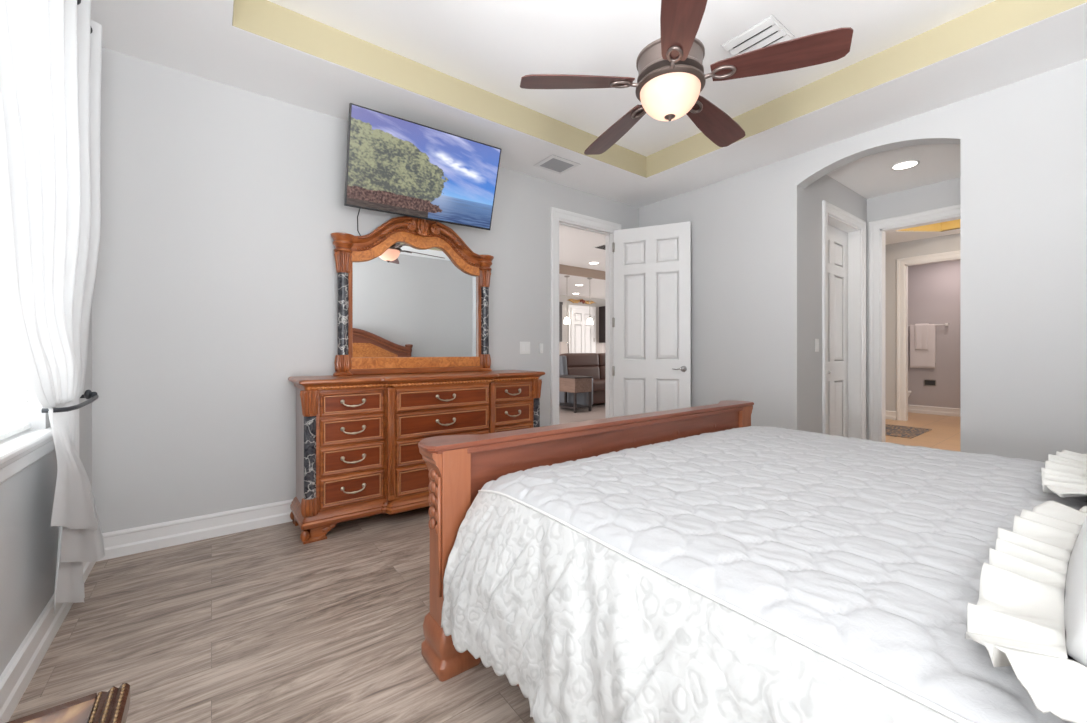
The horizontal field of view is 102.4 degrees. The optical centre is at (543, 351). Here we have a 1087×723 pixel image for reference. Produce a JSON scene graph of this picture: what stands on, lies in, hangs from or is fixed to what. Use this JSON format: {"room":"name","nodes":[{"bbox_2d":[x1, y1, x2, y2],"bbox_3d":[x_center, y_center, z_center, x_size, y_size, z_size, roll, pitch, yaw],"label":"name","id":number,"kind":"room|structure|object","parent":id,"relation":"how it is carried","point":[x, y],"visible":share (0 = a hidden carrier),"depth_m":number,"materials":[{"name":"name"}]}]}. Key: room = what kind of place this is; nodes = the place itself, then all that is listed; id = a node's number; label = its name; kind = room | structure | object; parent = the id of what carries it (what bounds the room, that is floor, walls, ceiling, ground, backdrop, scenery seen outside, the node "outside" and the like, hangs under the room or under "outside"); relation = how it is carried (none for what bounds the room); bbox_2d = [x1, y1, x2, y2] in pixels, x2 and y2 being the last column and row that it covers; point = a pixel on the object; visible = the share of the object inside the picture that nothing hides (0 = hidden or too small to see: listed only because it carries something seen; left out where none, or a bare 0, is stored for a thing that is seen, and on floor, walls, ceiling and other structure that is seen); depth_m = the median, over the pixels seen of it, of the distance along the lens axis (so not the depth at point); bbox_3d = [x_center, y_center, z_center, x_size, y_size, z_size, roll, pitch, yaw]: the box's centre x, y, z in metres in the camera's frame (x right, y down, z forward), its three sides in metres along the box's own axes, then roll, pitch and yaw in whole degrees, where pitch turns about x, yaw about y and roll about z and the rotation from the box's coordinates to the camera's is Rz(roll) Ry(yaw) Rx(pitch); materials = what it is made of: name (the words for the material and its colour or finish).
{"room":"bedroom","nodes":[
{"label":"bedroom","id":0,"kind":"room"},
{"bbox_2d":[0,295,91,675],"bbox_3d":[-1.204,-0.420,0.602,0.150,3.130,4.355,0,0,-37],"label":"wall","id":1,"kind":"structure","parent":0,"point":[28,539],"depth_m":1.57,"materials":[{"name":"grey paint"}]},
{"bbox_2d":[0,427,53,483],"bbox_3d":[-1.739,0.352,1.378,0.137,0.095,0.900,0,0,-37],"label":"trim","id":2,"kind":"structure","parent":1,"relation":"attached to","point":[18,451],"depth_m":1.48,"materials":[{"name":"white wood"}]},
{"bbox_2d":[0,561,95,722],"bbox_3d":[-1.173,1.073,0.701,0.019,0.143,4.235,0,0,-37],"label":"baseboard","id":3,"kind":"structure","parent":1,"relation":"attached to","point":[17,675],"depth_m":1.53,"materials":[{"name":"white"}]},
{"bbox_2d":[41,389,98,412],"bbox_3d":[-1.891,0.193,1.735,0.128,0.050,0.527,0,0,-37],"label":"curtain holdback","id":4,"kind":"object","parent":1,"relation":"attached to","point":[88,394],"visible":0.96,"depth_m":1.69,"materials":[{"name":"grey metal"}]},
{"bbox_3d":[-1.139,-1.416,0.715,0.091,0.052,3.517,0,0,-37],"label":"curtain rod","id":5,"kind":"object","parent":1,"relation":"attached to","visible":0},
{"bbox_2d":[0,0,104,612],"bbox_3d":[-1.645,-0.177,1.409,0.114,2.605,1.610,0,0,-37],"label":"curtain","id":6,"kind":"object","parent":5,"relation":"hanging from","point":[51,50],"visible":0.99,"depth_m":1.50,"materials":[{"name":"white fabric"}]},
{"bbox_2d":[92,48,638,532],"bbox_3d":[2.676,-0.420,6.362,13.239,3.130,0.120,0,0,-37],"label":"wall","id":7,"kind":"structure","parent":0,"point":[215,287],"depth_m":2.73,"materials":[{"name":"grey paint"}]},
{"bbox_2d":[96,499,292,561],"bbox_3d":[-1.190,1.073,3.335,3.180,0.143,0.019,0,0,-37],"label":"baseboard","id":8,"kind":"structure","parent":7,"relation":"attached to","point":[124,542],"depth_m":2.63,"materials":[{"name":"white wood"}]},
{"bbox_2d":[344,103,500,229],"bbox_3d":[-0.906,-1.286,3.276,1.126,0.628,0.454,0,0,-37],"label":"television","id":9,"kind":"object","parent":7,"relation":"attached to","point":[395,165],"visible":1,"depth_m":3.12,"materials":[{"name":"black plastic"}]},
{"bbox_2d":[520,342,529,353],"bbox_3d":[-0.173,-0.033,4.114,0.118,0.116,0.010,0,0,-37],"label":"light switch","id":10,"kind":"object","parent":7,"relation":"attached to","point":[524,346],"visible":1,"depth_m":4.11,"materials":[{"name":"white plastic"}]},
{"bbox_2d":[539,343,542,352],"bbox_3d":[-0.020,-0.029,4.223,0.036,0.097,0.022,0,0,-37],"label":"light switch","id":11,"kind":"object","parent":7,"relation":"attached to","point":[540,344],"visible":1,"depth_m":4.22,"materials":[{"name":"white plastic"}]},
{"bbox_2d":[551,207,620,424],"bbox_3d":[0.473,-0.138,4.596,0.994,2.565,0.024,0,0,-37],"label":"trim","id":12,"kind":"structure","parent":7,"relation":"attached to","point":[556,213],"depth_m":4.33,"materials":[{"name":"white wood"}]},
{"bbox_2d":[559,219,613,417],"bbox_3d":[0.429,-0.090,4.654,0.804,2.470,0.120,0,0,-37],"label":"trim","id":13,"kind":"structure","parent":7,"relation":"attached to","point":[609,235],"depth_m":4.87,"materials":[{"name":"white wood"}]},
{"bbox_2d":[612,221,690,416],"bbox_3d":[1.130,-0.092,4.623,0.814,2.455,0.144,0,0,25],"label":"door","id":14,"kind":"structure","parent":7,"relation":"in","point":[651,321],"depth_m":4.60,"materials":[{"name":"white wood"}]},
{"bbox_2d":[8,403,960,722],"bbox_3d":[1.965,1.175,7.272,13.269,0.060,11.200,0,0,-37],"label":"floor","id":15,"kind":"structure","parent":0,"point":[259,625],"depth_m":1.77,"materials":[{"name":"brown wood"}]},
{"bbox_2d":[7,683,129,722],"bbox_3d":[-0.799,0.919,0.533,0.353,0.451,0.716,0,0,-37],"label":"side table","id":16,"kind":"object","parent":15,"relation":"on","point":[112,706],"visible":1,"depth_m":0.85,"materials":[{"name":"brown wood"}]},
{"bbox_2d":[288,370,544,544],"bbox_3d":[-0.829,0.657,3.272,1.826,0.975,0.538,0,0,-37],"label":"dresser","id":17,"kind":"object","parent":15,"relation":"on","point":[358,455],"visible":0.7,"depth_m":2.86,"materials":[{"name":"brown wood"}]},
{"bbox_2d":[330,216,493,375],"bbox_3d":[-0.952,-0.446,3.405,1.293,1.231,0.176,0,0,-37],"label":"dresser mirror","id":18,"kind":"object","parent":17,"relation":"on","point":[413,297],"visible":0.98,"depth_m":3.37,"materials":[{"name":"brown wood"}]},
{"bbox_2d":[352,242,476,357],"bbox_3d":[-0.971,-0.395,3.429,1.020,0.900,0.008,0,0,-37],"label":"mirror glass","id":19,"kind":"object","parent":18,"relation":"on","point":[409,301],"depth_m":3.39,"materials":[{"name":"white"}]},
{"bbox_2d":[559,375,592,412],"bbox_3d":[0.521,0.812,8.543,0.460,0.665,0.800,0,0,-37],"label":"end table","id":20,"kind":"object","parent":15,"relation":"on","point":[575,384],"visible":0.72,"depth_m":8.30,"materials":[{"name":"brown wood"}]},
{"bbox_2d":[559,403,589,408],"bbox_3d":[0.521,1.062,8.543,0.410,0.025,0.750,0,0,-37],"label":"shelf","id":21,"kind":"object","parent":20,"relation":"attached to","point":[567,405],"depth_m":8.36,"materials":[{"name":"grey"}]},
{"bbox_2d":[559,353,604,405],"bbox_3d":[1.368,0.578,9.735,2.240,1.074,1.124,0,0,-37],"label":"recliner sofa","id":22,"kind":"object","parent":15,"relation":"on","point":[581,364],"visible":0.38,"depth_m":9.34,"materials":[{"name":"brown leather"}]},
{"bbox_2d":[567,366,599,379],"bbox_3d":[0.818,0.511,9.631,1.000,0.380,0.284,0,0,-37],"label":"cushion","id":23,"kind":"object","parent":22,"relation":"on","point":[594,371],"depth_m":9.56,"materials":[{"name":"brown leather"}]},
{"bbox_2d":[593,379,604,391],"bbox_3d":[1.097,0.725,9.388,0.850,0.200,0.780,0,0,-37],"label":"seat cushion","id":24,"kind":"object","parent":22,"relation":"on","point":[598,384],"depth_m":8.97,"materials":[{"name":"brown leather"}]},
{"bbox_2d":[599,366,604,378],"bbox_3d":[1.590,0.511,10.218,0.900,0.380,0.284,0,0,-37],"label":"cushion","id":25,"kind":"object","parent":22,"relation":"on","point":[601,368],"depth_m":9.88,"materials":[{"name":"brown leather"}]},
{"bbox_2d":[418,400,753,687],"bbox_3d":[1.125,0.384,1.342,2.236,1.522,2.447,0,0,-37],"label":"bed","id":26,"kind":"object","parent":15,"relation":"on","point":[459,466],"visible":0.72,"depth_m":1.69,"materials":[{"name":"brown wood"}]},
{"bbox_3d":[1.163,0.652,1.305,1.770,0.305,2.050,0,0,-37],"label":"mattress","id":27,"kind":"object","parent":26,"relation":"on","visible":0},
{"bbox_2d":[441,426,1086,722],"bbox_3d":[1.146,0.696,1.306,2.172,0.539,2.134,0,0,-37],"label":"bedspread","id":28,"kind":"object","parent":27,"relation":"on","point":[750,574],"visible":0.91,"depth_m":1.01,"materials":[{"name":"white fabric"}]},
{"bbox_2d":[965,500,1086,722],"bbox_3d":[1.167,0.335,0.536,1.042,0.227,0.884,0,0,-37],"label":"pillow","id":29,"kind":"object","parent":28,"relation":"on","point":[1023,615],"visible":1,"depth_m":0.65,"materials":[{"name":"white fabric"}]},
{"bbox_2d":[1041,450,1086,496],"bbox_3d":[1.954,0.324,1.135,0.912,0.202,0.867,0,0,-37],"label":"pillow","id":30,"kind":"object","parent":28,"relation":"on","point":[1064,474],"visible":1,"depth_m":1.36,"materials":[{"name":"white fabric"}]},
{"bbox_2d":[885,424,931,438],"bbox_3d":[4.867,1.141,6.552,1.080,0.008,1.260,0,0,-37],"label":"bath rug","id":31,"kind":"object","parent":15,"relation":"on","point":[890,430],"visible":0.44,"depth_m":6.19,"materials":[{"name":"brown fabric"}]},
{"bbox_2d":[559,225,604,298],"bbox_3d":[1.734,-1.819,9.864,10.500,0.293,6.595,0,0,-37],"label":"ceiling","id":32,"kind":"structure","parent":0,"point":[576,249],"depth_m":8.78,"materials":[{"name":"white paint"}]},
{"bbox_2d":[564,275,569,323],"bbox_3d":[0.521,-1.141,9.692,0.148,1.062,0.146,0,0,-37],"label":"pendant light","id":33,"kind":"object","parent":32,"relation":"hanging from","point":[566,320],"visible":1,"depth_m":9.64,"materials":[{"name":"white glass"}]},
{"bbox_2d":[559,264,604,279],"bbox_3d":[1.464,-1.766,10.220,10.500,0.197,0.020,0,0,-37],"label":"trim","id":34,"kind":"structure","parent":32,"relation":"attached to","point":[563,269],"depth_m":9.74,"materials":[{"name":"beige"}]},
{"bbox_2d":[587,278,592,324],"bbox_3d":[1.057,-1.141,9.961,0.148,1.062,0.146,0,0,-37],"label":"pendant light","id":35,"kind":"object","parent":32,"relation":"hanging from","point":[589,321],"visible":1,"depth_m":9.92,"materials":[{"name":"white glass"}]},
{"bbox_2d":[593,244,604,249],"bbox_3d":[1.113,-1.857,7.805,0.380,0.016,0.280,0,0,-37],"label":"ceiling vent","id":36,"kind":"object","parent":32,"relation":"in","point":[602,246],"visible":0.46,"depth_m":7.78,"materials":[{"name":"white plastic"}]},
{"bbox_2d":[559,295,604,342],"bbox_3d":[-0.231,-0.405,12.449,10.500,3.100,0.100,0,0,-37],"label":"wall","id":37,"kind":"structure","parent":0,"point":[598,303],"depth_m":13.25,"materials":[{"name":"grey paint"}]},
{"bbox_2d":[559,302,562,341],"bbox_3d":[-0.003,-0.845,12.331,1.140,1.140,0.356,0,0,-37],"label":"upper cabinet","id":38,"kind":"object","parent":37,"relation":"attached to","point":[560,303],"visible":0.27,"depth_m":12.49,"materials":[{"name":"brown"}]},
{"bbox_2d":[567,299,594,304],"bbox_3d":[1.189,-1.532,13.390,1.204,0.154,0.106,0,0,-37],"label":"swag","id":39,"kind":"object","parent":37,"relation":"attached to","point":[571,300],"visible":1,"depth_m":13.35,"materials":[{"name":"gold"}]},
{"bbox_2d":[568,305,595,352],"bbox_3d":[1.204,-0.128,13.461,1.140,2.545,0.024,0,0,-37],"label":"trim","id":40,"kind":"structure","parent":37,"relation":"attached to","point":[569,306],"depth_m":13.28,"materials":[{"name":"white wood"}]},
{"bbox_2d":[559,342,604,354],"bbox_3d":[1.077,-0.035,13.373,3.900,0.480,0.012,0,0,-37],"label":"backsplash","id":41,"kind":"structure","parent":37,"relation":"attached to","point":[563,347],"depth_m":13.10,"materials":[{"name":"white tile"}]},
{"bbox_2d":[571,308,594,352],"bbox_3d":[1.213,-0.082,13.454,0.955,2.450,0.048,0,0,-37],"label":"door","id":42,"kind":"structure","parent":37,"relation":"in","point":[582,334],"depth_m":13.42,"materials":[{"name":"white wood"}]},
{"bbox_2d":[599,306,604,342],"bbox_3d":[2.306,-0.845,14.086,1.100,1.140,0.356,0,0,-37],"label":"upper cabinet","id":43,"kind":"object","parent":37,"relation":"attached to","point":[601,309],"visible":0.09,"depth_m":13.78,"materials":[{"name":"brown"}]},
{"bbox_2d":[91,0,1086,207],"bbox_3d":[0.610,-1.824,2.056,4.497,0.304,4.235,0,0,-37],"label":"ceiling","id":44,"kind":"structure","parent":0,"point":[488,45],"depth_m":2.65,"materials":[{"name":"white paint"}]},
{"bbox_2d":[533,154,580,174],"bbox_3d":[0.120,-1.667,3.916,0.320,0.011,0.280,0,0,-37],"label":"ceiling vent","id":45,"kind":"object","parent":44,"relation":"in","point":[553,163],"visible":1,"depth_m":3.90,"materials":[{"name":"white metal"}]},
{"bbox_2d":[540,155,580,171],"bbox_3d":[0.120,-1.669,3.916,0.320,0.003,0.280,0,0,-37],"label":"grille","id":46,"kind":"object","parent":45,"relation":"attached to","point":[553,163],"depth_m":3.90,"materials":[{"name":"grey metal"}]},
{"bbox_2d":[232,0,1086,177],"bbox_3d":[0.596,-1.775,2.046,3.258,0.202,2.976,0,0,-37],"label":"trim","id":47,"kind":"structure","parent":44,"relation":"attached to","point":[267,19],"depth_m":2.75,"materials":[{"name":"beige paint"}]},
{"bbox_2d":[520,0,852,154],"bbox_3d":[0.612,-1.476,2.078,1.326,0.799,1.352,0,0,-37],"label":"ceiling fan","id":48,"kind":"object","parent":44,"relation":"hanging from","point":[671,79],"visible":1,"depth_m":1.93,"materials":[{"name":"brown wood"}]},
{"bbox_2d":[721,15,794,55],"bbox_3d":[1.291,-1.865,2.639,0.280,0.021,0.310,0,0,-37],"label":"ceiling vent","id":49,"kind":"object","parent":44,"relation":"in","point":[769,31],"visible":0.76,"depth_m":2.59,"materials":[{"name":"white metal"}]},
{"bbox_2d":[804,175,866,439],"bbox_3d":[2.903,-0.355,4.384,1.692,3.000,0.150,0,0,-37],"label":"wall","id":50,"kind":"structure","parent":0,"point":[826,188],"depth_m":3.97,"materials":[{"name":"grey paint"}]},
{"bbox_2d":[815,339,818,351],"bbox_3d":[2.486,-0.055,3.967,0.075,0.116,0.010,0,0,-37],"label":"light switch","id":51,"kind":"object","parent":50,"relation":"attached to","point":[816,340],"visible":1,"depth_m":3.96,"materials":[{"name":"white plastic"}]},
{"bbox_2d":[828,225,847,437],"bbox_3d":[2.953,-0.069,4.460,0.866,2.415,0.079,0,0,-37],"label":"door","id":52,"kind":"structure","parent":50,"relation":"in","point":[837,239],"depth_m":4.55,"materials":[{"name":"white wood"}]},
{"bbox_2d":[822,200,865,439],"bbox_3d":[3.024,-0.125,4.367,1.090,2.540,0.024,0,0,-37],"label":"trim","id":53,"kind":"structure","parent":50,"relation":"attached to","point":[827,208],"depth_m":4.12,"materials":[{"name":"white wood"}]},
{"bbox_2d":[828,214,860,438],"bbox_3d":[2.971,-0.077,4.436,0.900,2.445,0.150,0,0,-37],"label":"trim","id":54,"kind":"structure","parent":50,"relation":"attached to","point":[854,233],"depth_m":4.67,"materials":[{"name":"white wood"}]},
{"bbox_2d":[639,59,1086,461],"bbox_3d":[2.492,-0.420,3.411,0.140,3.130,4.355,0,0,-37],"label":"wall","id":55,"kind":"structure","parent":0,"point":[1023,143],"depth_m":2.82,"materials":[{"name":"grey paint"}]},
{"bbox_2d":[826,144,960,198],"bbox_3d":[3.210,-1.710,3.881,1.572,0.100,1.022,0,0,-37],"label":"ceiling","id":56,"kind":"structure","parent":0,"point":[871,176],"depth_m":4.01,"materials":[{"name":"white paint"}]},
{"bbox_2d":[890,160,919,169],"bbox_3d":[3.221,-1.657,3.893,0.206,0.006,0.206,0,0,-37],"label":"recessed light","id":57,"kind":"object","parent":56,"relation":"in","point":[911,163],"visible":1,"depth_m":3.89,"materials":[{"name":"white"}]},
{"bbox_2d":[867,177,960,439],"bbox_3d":[3.622,-0.355,4.737,0.120,3.000,3.358,0,0,-37],"label":"wall","id":58,"kind":"structure","parent":0,"point":[947,193],"depth_m":4.49,"materials":[{"name":"grey paint"}]},
{"bbox_2d":[869,204,960,441],"bbox_3d":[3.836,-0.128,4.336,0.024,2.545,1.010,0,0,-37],"label":"trim","id":59,"kind":"structure","parent":58,"relation":"attached to","point":[874,226],"depth_m":4.68,"materials":[{"name":"white wood"}]},
{"bbox_2d":[885,233,960,410],"bbox_3d":[6.290,-0.505,6.845,0.100,3.300,3.485,0,0,-37],"label":"wall","id":60,"kind":"structure","parent":0,"point":[947,243],"depth_m":7.32,"materials":[{"name":"grey paint"}]},
{"bbox_2d":[885,410,895,419],"bbox_3d":[5.535,1.073,7.740,0.019,0.143,1.145,0,0,-37],"label":"baseboard","id":61,"kind":"structure","parent":60,"relation":"attached to","point":[891,415],"depth_m":7.34,"materials":[{"name":"white wood"}]},
{"bbox_2d":[896,250,960,420],"bbox_3d":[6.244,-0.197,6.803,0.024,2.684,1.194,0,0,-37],"label":"trim","id":62,"kind":"structure","parent":60,"relation":"attached to","point":[900,263],"depth_m":7.22,"materials":[{"name":"white wood"}]},
{"bbox_2d":[885,229,960,244],"bbox_3d":[4.941,-1.815,5.819,3.290,0.020,3.485,0,0,-37],"label":"ceiling","id":63,"kind":"structure","parent":0,"point":[891,237],"depth_m":6.81,"materials":[{"name":"white paint"}]},
{"bbox_2d":[908,260,960,408],"bbox_3d":[7.046,-0.505,8.048,0.100,3.300,2.485,0,0,-37],"label":"wall","id":64,"kind":"structure","parent":0,"point":[934,289],"depth_m":7.87,"materials":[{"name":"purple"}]},
{"bbox_2d":[924,380,935,385],"bbox_3d":[7.044,0.575,7.962,0.008,0.110,0.170,0,0,-37],"label":"paper holder","id":65,"kind":"object","parent":64,"relation":"attached to","point":[926,382],"visible":1,"depth_m":7.96,"materials":[{"name":"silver metal"}]},
{"bbox_2d":[908,405,960,416],"bbox_3d":[7.131,1.073,7.839,0.019,0.143,2.050,0,0,-37],"label":"baseboard","id":66,"kind":"structure","parent":64,"relation":"attached to","point":[945,411],"depth_m":7.90,"materials":[{"name":"white wood"}]},
{"bbox_3d":[6.983,-0.478,7.990,0.071,0.045,0.630,0,0,-37],"label":"towel bar","id":67,"kind":"object","parent":64,"relation":"attached to","visible":0},
{"bbox_2d":[915,323,928,349],"bbox_3d":[6.942,-0.267,8.012,0.076,0.484,0.188,0,0,-37],"label":"hand towel","id":68,"kind":"object","parent":67,"relation":"hanging from","point":[921,330],"visible":1,"depth_m":7.99,"materials":[{"name":"white fabric"}]},
{"bbox_2d":[910,324,935,368],"bbox_3d":[6.946,-0.091,8.006,0.044,0.803,0.362,0,0,-37],"label":"bath towel","id":69,"kind":"object","parent":67,"relation":"hanging from","point":[918,358],"visible":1,"depth_m":7.96,"materials":[{"name":"white fabric"}]},
{"bbox_3d":[5.441,-2.095,5.392,2.390,0.040,2.040,0,0,-37],"label":"ceiling","id":70,"kind":"structure","parent":0,"visible":0},
{"bbox_2d":[895,219,960,231],"bbox_3d":[5.441,-1.942,5.393,2.390,0.265,2.040,0,0,-37],"label":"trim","id":71,"kind":"structure","parent":70,"relation":"attached to","point":[954,224],"depth_m":6.59,"materials":[{"name":"yellow"}]},
{"bbox_3d":[-1.814,-0.496,1.322,0.040,1.618,0.800,0,0,-37],"label":"window","id":72,"kind":"structure","parent":0,"visible":0},
{"bbox_2d":[0,276,30,439],"bbox_3d":[-1.758,-0.502,1.364,0.060,1.595,0.790,0,0,-37],"label":"window blind","id":73,"kind":"object","parent":72,"relation":"attached to","point":[12,421],"visible":0.28,"depth_m":1.55,"materials":[{"name":"white"}]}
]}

